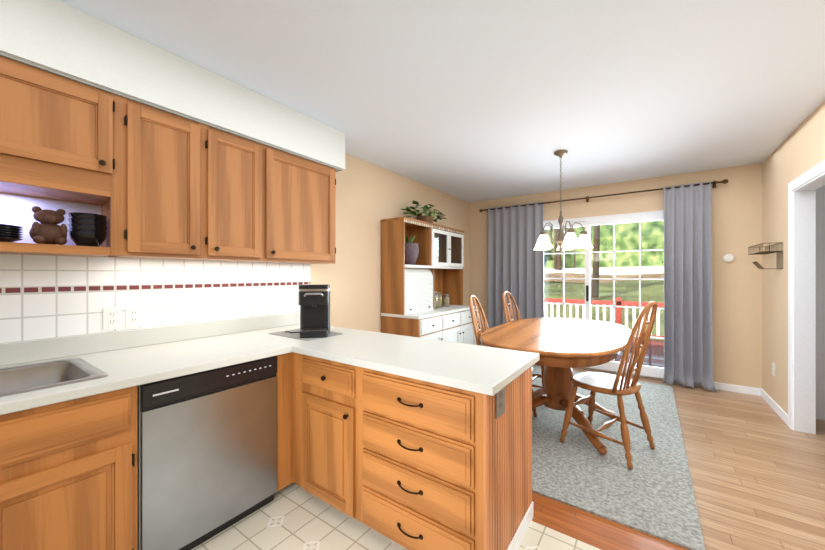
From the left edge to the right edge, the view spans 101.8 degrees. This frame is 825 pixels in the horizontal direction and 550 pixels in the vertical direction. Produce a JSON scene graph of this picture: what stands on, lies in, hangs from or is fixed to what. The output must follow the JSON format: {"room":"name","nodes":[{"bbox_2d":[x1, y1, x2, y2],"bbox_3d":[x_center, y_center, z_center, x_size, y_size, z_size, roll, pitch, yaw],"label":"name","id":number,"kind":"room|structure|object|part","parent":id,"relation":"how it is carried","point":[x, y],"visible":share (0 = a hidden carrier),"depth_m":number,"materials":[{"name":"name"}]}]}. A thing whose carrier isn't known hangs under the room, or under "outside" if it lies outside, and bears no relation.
{"room":"kitchen","nodes":[
{"label":"kitchen","id":0,"kind":"room"},
{"bbox_2d":[101,153,468,332],"bbox_3d":[-1.291,0.050,2.692,0.120,2.600,7.940,0,0,35],"label":"wall","id":1,"kind":"structure","parent":0,"point":[366,193],"depth_m":3.68,"materials":[{"name":"paint"}]},
{"bbox_2d":[0,254,309,343],"bbox_3d":[-2.193,0.113,1.306,0.009,0.435,4.335,0,0,35],"label":"tile backsplash","id":2,"kind":"structure","parent":1,"relation":"attached to","point":[42,296],"depth_m":2.00,"materials":[{"name":"white tile"}]},
{"bbox_2d":[103,306,141,329],"bbox_3d":[-1.708,0.249,1.976,0.009,0.125,0.174,0,0,35],"label":"outlet","id":3,"kind":"object","parent":2,"relation":"attached to","point":[112,317],"depth_m":1.97,"materials":[{"name":"plastic"}]},
{"bbox_2d":[290,294,297,308],"bbox_3d":[-1.036,0.230,2.923,0.009,0.123,0.070,0,0,35],"label":"outlet","id":4,"kind":"object","parent":2,"relation":"attached to","point":[293,297],"depth_m":2.92,"materials":[{"name":"plastic"}]},
{"bbox_2d":[0,56,335,263],"bbox_3d":[-2.039,-0.510,1.210,0.367,0.820,4.355,0,0,35],"label":"upper cabinet","id":5,"kind":"object","parent":1,"relation":"attached to","point":[166,185],"visible":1,"depth_m":1.82,"materials":[{"name":"brown wood"}]},
{"bbox_2d":[0,224,22,241],"bbox_3d":[-1.878,-0.181,1.466,0.230,0.079,0.230,0,0,35],"label":"plates","id":6,"kind":"object","parent":5,"relation":"on","point":[8,233],"visible":0.95,"depth_m":1.48,"materials":[{"name":"black ceramic"}]},
{"bbox_2d":[29,206,67,244],"bbox_3d":[-1.756,-0.235,1.619,0.134,0.182,0.123,0,0,35],"label":"figurine","id":7,"kind":"object","parent":5,"relation":"on","point":[47,231],"visible":0.94,"depth_m":1.59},
{"bbox_2d":[68,212,106,246],"bbox_3d":[-1.684,-0.227,1.740,0.146,0.171,0.146,0,0,35],"label":"bowls","id":8,"kind":"object","parent":5,"relation":"on","point":[85,229],"visible":0.94,"depth_m":1.69,"materials":[{"name":"black ceramic"}]},
{"bbox_2d":[191,482,600,549],"bbox_3d":[-0.205,1.400,-0.247,5.290,0.100,4.400,0,0,35],"label":"floor","id":9,"kind":"structure","parent":0,"point":[296,519],"depth_m":1.76,"materials":[{"name":"beige tile"}]},
{"bbox_2d":[0,386,137,549],"bbox_3d":[-2.303,0.913,0.484,0.777,0.874,2.867,0,0,35],"label":"base cabinet","id":10,"kind":"object","parent":9,"relation":"on","point":[69,469],"visible":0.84,"depth_m":1.28,"materials":[{"name":"brown wood"}]},
{"bbox_2d":[0,324,539,414],"bbox_3d":[-1.370,0.455,0.702,2.047,0.040,4.300,0,0,35],"label":"countertop","id":11,"kind":"structure","parent":10,"relation":"on","point":[486,370],"depth_m":1.77,"materials":[{"name":"laminate"}]},
{"bbox_2d":[0,357,107,396],"bbox_3d":[-1.767,0.516,1.259,0.564,0.170,0.834,0,0,35],"label":"sink basin","id":12,"kind":"object","parent":11,"relation":"in","point":[42,375],"visible":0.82,"depth_m":1.58,"materials":[{"name":"metal"}]},
{"bbox_2d":[0,312,299,365],"bbox_3d":[-2.188,0.382,1.300,0.020,0.105,4.330,0,0,35],"label":"backsplash","id":13,"kind":"structure","parent":11,"relation":"on","point":[43,349],"depth_m":1.99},
{"bbox_2d":[269,329,342,340],"bbox_3d":[-0.786,0.433,2.470,0.460,0.004,0.320,0,0,35],"label":"mat","id":14,"kind":"object","parent":11,"relation":"on","point":[281,333],"visible":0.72,"depth_m":2.43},
{"bbox_2d":[298,284,329,337],"bbox_3d":[-0.708,0.251,2.433,0.214,0.360,0.314,0,0,-13],"label":"coffee maker","id":15,"kind":"object","parent":14,"relation":"on","point":[313,299],"visible":1,"depth_m":2.34,"materials":[{"name":"black plastic"}]},
{"bbox_2d":[138,356,276,549],"bbox_3d":[-1.230,0.917,1.891,0.606,0.866,0.652,0,0,35],"label":"dishwasher","id":16,"kind":"object","parent":9,"relation":"on","point":[207,440],"visible":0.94,"depth_m":1.65,"materials":[{"name":"metal"}]},
{"bbox_2d":[276,352,532,549],"bbox_3d":[-0.365,0.913,2.143,2.021,0.874,0.754,0,0,35],"label":"base cabinet","id":17,"kind":"object","parent":9,"relation":"on","point":[400,456],"depth_m":1.61,"materials":[{"name":"brown wood"}]},
{"bbox_3d":[0.482,0.913,1.612,0.026,0.874,0.640,0,0,35],"label":"peninsula end panel","id":18,"kind":"part","parent":17,"relation":"part of","materials":[{"name":"brown wood"}]},
{"bbox_2d":[59,0,824,202],"bbox_3d":[0.818,-1.300,1.197,5.290,0.100,7.940,0,0,35],"label":"ceiling","id":19,"kind":"structure","parent":0,"point":[469,101],"depth_m":2.07,"materials":[{"name":"paint"}]},
{"bbox_2d":[0,0,344,171],"bbox_3d":[-2.028,-1.085,1.241,0.354,0.329,4.460,0,0,35],"label":"soffit bulkhead","id":20,"kind":"object","parent":19,"relation":"attached to","point":[55,37],"visible":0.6,"depth_m":1.79,"materials":[{"name":"paint"}]},
{"bbox_2d":[534,150,593,251],"bbox_3d":[1.519,-0.742,3.422,0.575,1.014,0.556,0,0,35],"label":"chandelier","id":21,"kind":"object","parent":19,"relation":"hanging from","point":[565,241],"visible":1,"depth_m":3.32,"materials":[{"name":"white glass"}]},
{"bbox_2d":[532,492,688,549],"bbox_3d":[1.141,1.400,1.652,5.290,0.100,0.255,0,0,35],"label":"threshold","id":22,"kind":"object","parent":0,"point":[601,533],"visible":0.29,"depth_m":1.78,"materials":[{"name":"brown wood"}]},
{"bbox_2d":[469,163,761,387],"bbox_3d":[3.128,0.050,4.352,5.170,2.600,0.120,0,0,35],"label":"wall","id":23,"kind":"structure","parent":0,"point":[736,205],"depth_m":3.93,"materials":[{"name":"paint"}]},
{"bbox_2d":[543,210,663,380],"bbox_3d":[2.500,0.265,4.780,2.030,2.170,0.110,0,0,35],"label":"window","id":24,"kind":"structure","parent":23,"relation":"in","point":[647,372],"depth_m":4.58,"materials":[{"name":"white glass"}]},
{"bbox_2d":[479,179,727,212],"bbox_3d":[2.378,-1.070,4.729,3.050,0.080,0.130,0,0,35],"label":"curtain rod","id":25,"kind":"object","parent":23,"relation":"attached to","point":[724,181],"visible":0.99,"depth_m":4.42,"materials":[{"name":"brown metal"}]},
{"bbox_2d":[488,202,543,328],"bbox_3d":[1.598,0.113,5.236,0.893,2.405,0.114,0,0,35],"label":"curtains","id":26,"kind":"object","parent":25,"relation":"hanging from","point":[514,266],"visible":0.72,"depth_m":5.24,"materials":[{"name":"fabric"}]},
{"bbox_2d":[663,181,716,391],"bbox_3d":[3.289,0.119,3.996,0.492,2.417,0.178,0,0,35],"label":"curtains","id":27,"kind":"object","parent":25,"relation":"hanging from","point":[688,331],"visible":1,"depth_m":4.03,"materials":[{"name":"fabric"}]},
{"bbox_2d":[723,254,734,262],"bbox_3d":[3.664,-0.195,3.880,0.100,0.100,0.030,0,0,35],"label":"thermostat","id":28,"kind":"object","parent":23,"relation":"attached to","point":[728,258],"visible":1,"depth_m":3.87,"materials":[{"name":"plastic"}]},
{"bbox_2d":[695,382,787,424],"bbox_3d":[1.472,1.308,3.400,3.570,0.085,3.350,0,0,35],"label":"baseboard","id":29,"kind":"structure","parent":23,"relation":"attached to","point":[783,415],"depth_m":3.75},
{"bbox_2d":[537,365,824,549],"bbox_3d":[2.164,1.400,3.096,5.290,0.100,3.285,0,0,35],"label":"floor","id":30,"kind":"structure","parent":0,"point":[758,482],"depth_m":2.31,"materials":[{"name":"beige wood"}]},
{"bbox_2d":[381,217,475,344],"bbox_3d":[0.285,0.355,4.297,0.562,1.990,1.464,0,0,35],"label":"hutch","id":31,"kind":"object","parent":30,"relation":"on","point":[407,291],"visible":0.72,"depth_m":3.99,"materials":[{"name":"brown wood"}]},
{"bbox_2d":[405,235,418,264],"bbox_3d":[-0.048,-0.300,4.030,0.280,0.373,0.319,0,0,35],"label":"pot plant","id":32,"kind":"object","parent":31,"relation":"in","point":[411,249],"depth_m":3.91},
{"bbox_2d":[401,201,446,222],"bbox_3d":[0.174,-0.787,4.314,0.437,0.292,0.841,0,0,35],"label":"plant","id":33,"kind":"object","parent":31,"relation":"on","point":[428,218],"depth_m":4.23,"materials":[{"name":"green plant"}]},
{"bbox_2d":[434,291,448,307],"bbox_3d":[0.359,0.329,4.557,0.150,0.220,0.451,0,0,35],"label":"jars","id":34,"kind":"object","parent":31,"relation":"on","point":[437,300],"depth_m":4.53},
{"bbox_2d":[532,365,704,549],"bbox_3d":[1.373,1.343,3.458,2.200,0.012,2.970,0,0,35],"label":"dining rug","id":35,"kind":"object","parent":30,"relation":"on","point":[656,498],"visible":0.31,"depth_m":2.33,"materials":[{"name":"grey carpet"}]},
{"bbox_2d":[469,295,536,416],"bbox_3d":[0.809,0.761,3.071,0.576,1.149,0.500,0,0,27],"label":"chair","id":36,"kind":"object","parent":35,"relation":"on","point":[476,322],"visible":0.2,"depth_m":3.15,"materials":[{"name":"brown wood"}]},
{"bbox_2d":[502,291,544,387],"bbox_3d":[1.312,0.761,3.781,0.576,1.149,0.500,0,0,39],"label":"chair","id":37,"kind":"object","parent":35,"relation":"on","point":[504,301],"visible":0.28,"depth_m":3.89,"materials":[{"name":"brown wood"}]},
{"bbox_2d":[480,318,630,454],"bbox_3d":[1.325,0.919,3.045,1.120,0.835,1.920,0,0,35],"label":"dining table","id":38,"kind":"object","parent":35,"relation":"on","point":[562,344],"visible":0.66,"depth_m":2.73,"materials":[{"name":"brown wood"}]},
{"bbox_2d":[560,301,657,468],"bbox_3d":[1.545,0.761,2.602,0.500,1.149,0.576,0,0,-38],"label":"chair","id":39,"kind":"object","parent":35,"relation":"on","point":[604,383],"visible":1,"depth_m":2.50,"materials":[{"name":"brown wood"}]},
{"bbox_2d":[762,101,824,413],"bbox_3d":[1.720,0.050,0.558,0.120,2.600,7.700,0,0,35],"label":"wall","id":40,"kind":"structure","parent":0,"point":[804,148],"depth_m":3.26,"materials":[{"name":"paint"}]},
{"bbox_2d":[748,242,782,268],"bbox_3d":[3.576,-0.182,3.434,0.179,0.250,0.586,0,0,35],"label":"wall rack","id":41,"kind":"object","parent":40,"relation":"attached to","point":[766,251],"visible":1,"depth_m":3.33,"materials":[{"name":"brown metal"}]},
{"bbox_2d":[772,362,774,375],"bbox_3d":[3.639,0.950,3.378,0.009,0.125,0.078,0,0,35],"label":"outlet","id":42,"kind":"object","parent":40,"relation":"attached to","point":[773,364],"visible":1,"depth_m":3.37,"materials":[{"name":"plastic"}]},
{"bbox_2d":[788,160,824,434],"bbox_3d":[3.074,0.268,2.479,0.140,2.165,1.150,0,0,35],"label":"trim","id":43,"kind":"structure","parent":40,"relation":"attached to","point":[802,190],"depth_m":2.87,"materials":[{"name":"white wood"}]},
{"bbox_2d":[816,185,824,419],"bbox_3d":[2.372,0.050,0.096,1.480,2.600,7.700,0,0,35],"label":"wall","id":44,"kind":"structure","parent":0,"point":[820,192],"depth_m":3.12,"materials":[{"name":"beige paint"}]},
{"label":"outside","id":45,"kind":"structure","parent":0,"visible":0},
{"bbox_2d":[544,220,663,367],"bbox_3d":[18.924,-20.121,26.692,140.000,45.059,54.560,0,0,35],"label":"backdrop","id":46,"kind":"structure","parent":45,"point":[652,232],"depth_m":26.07,"materials":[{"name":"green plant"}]}
]}

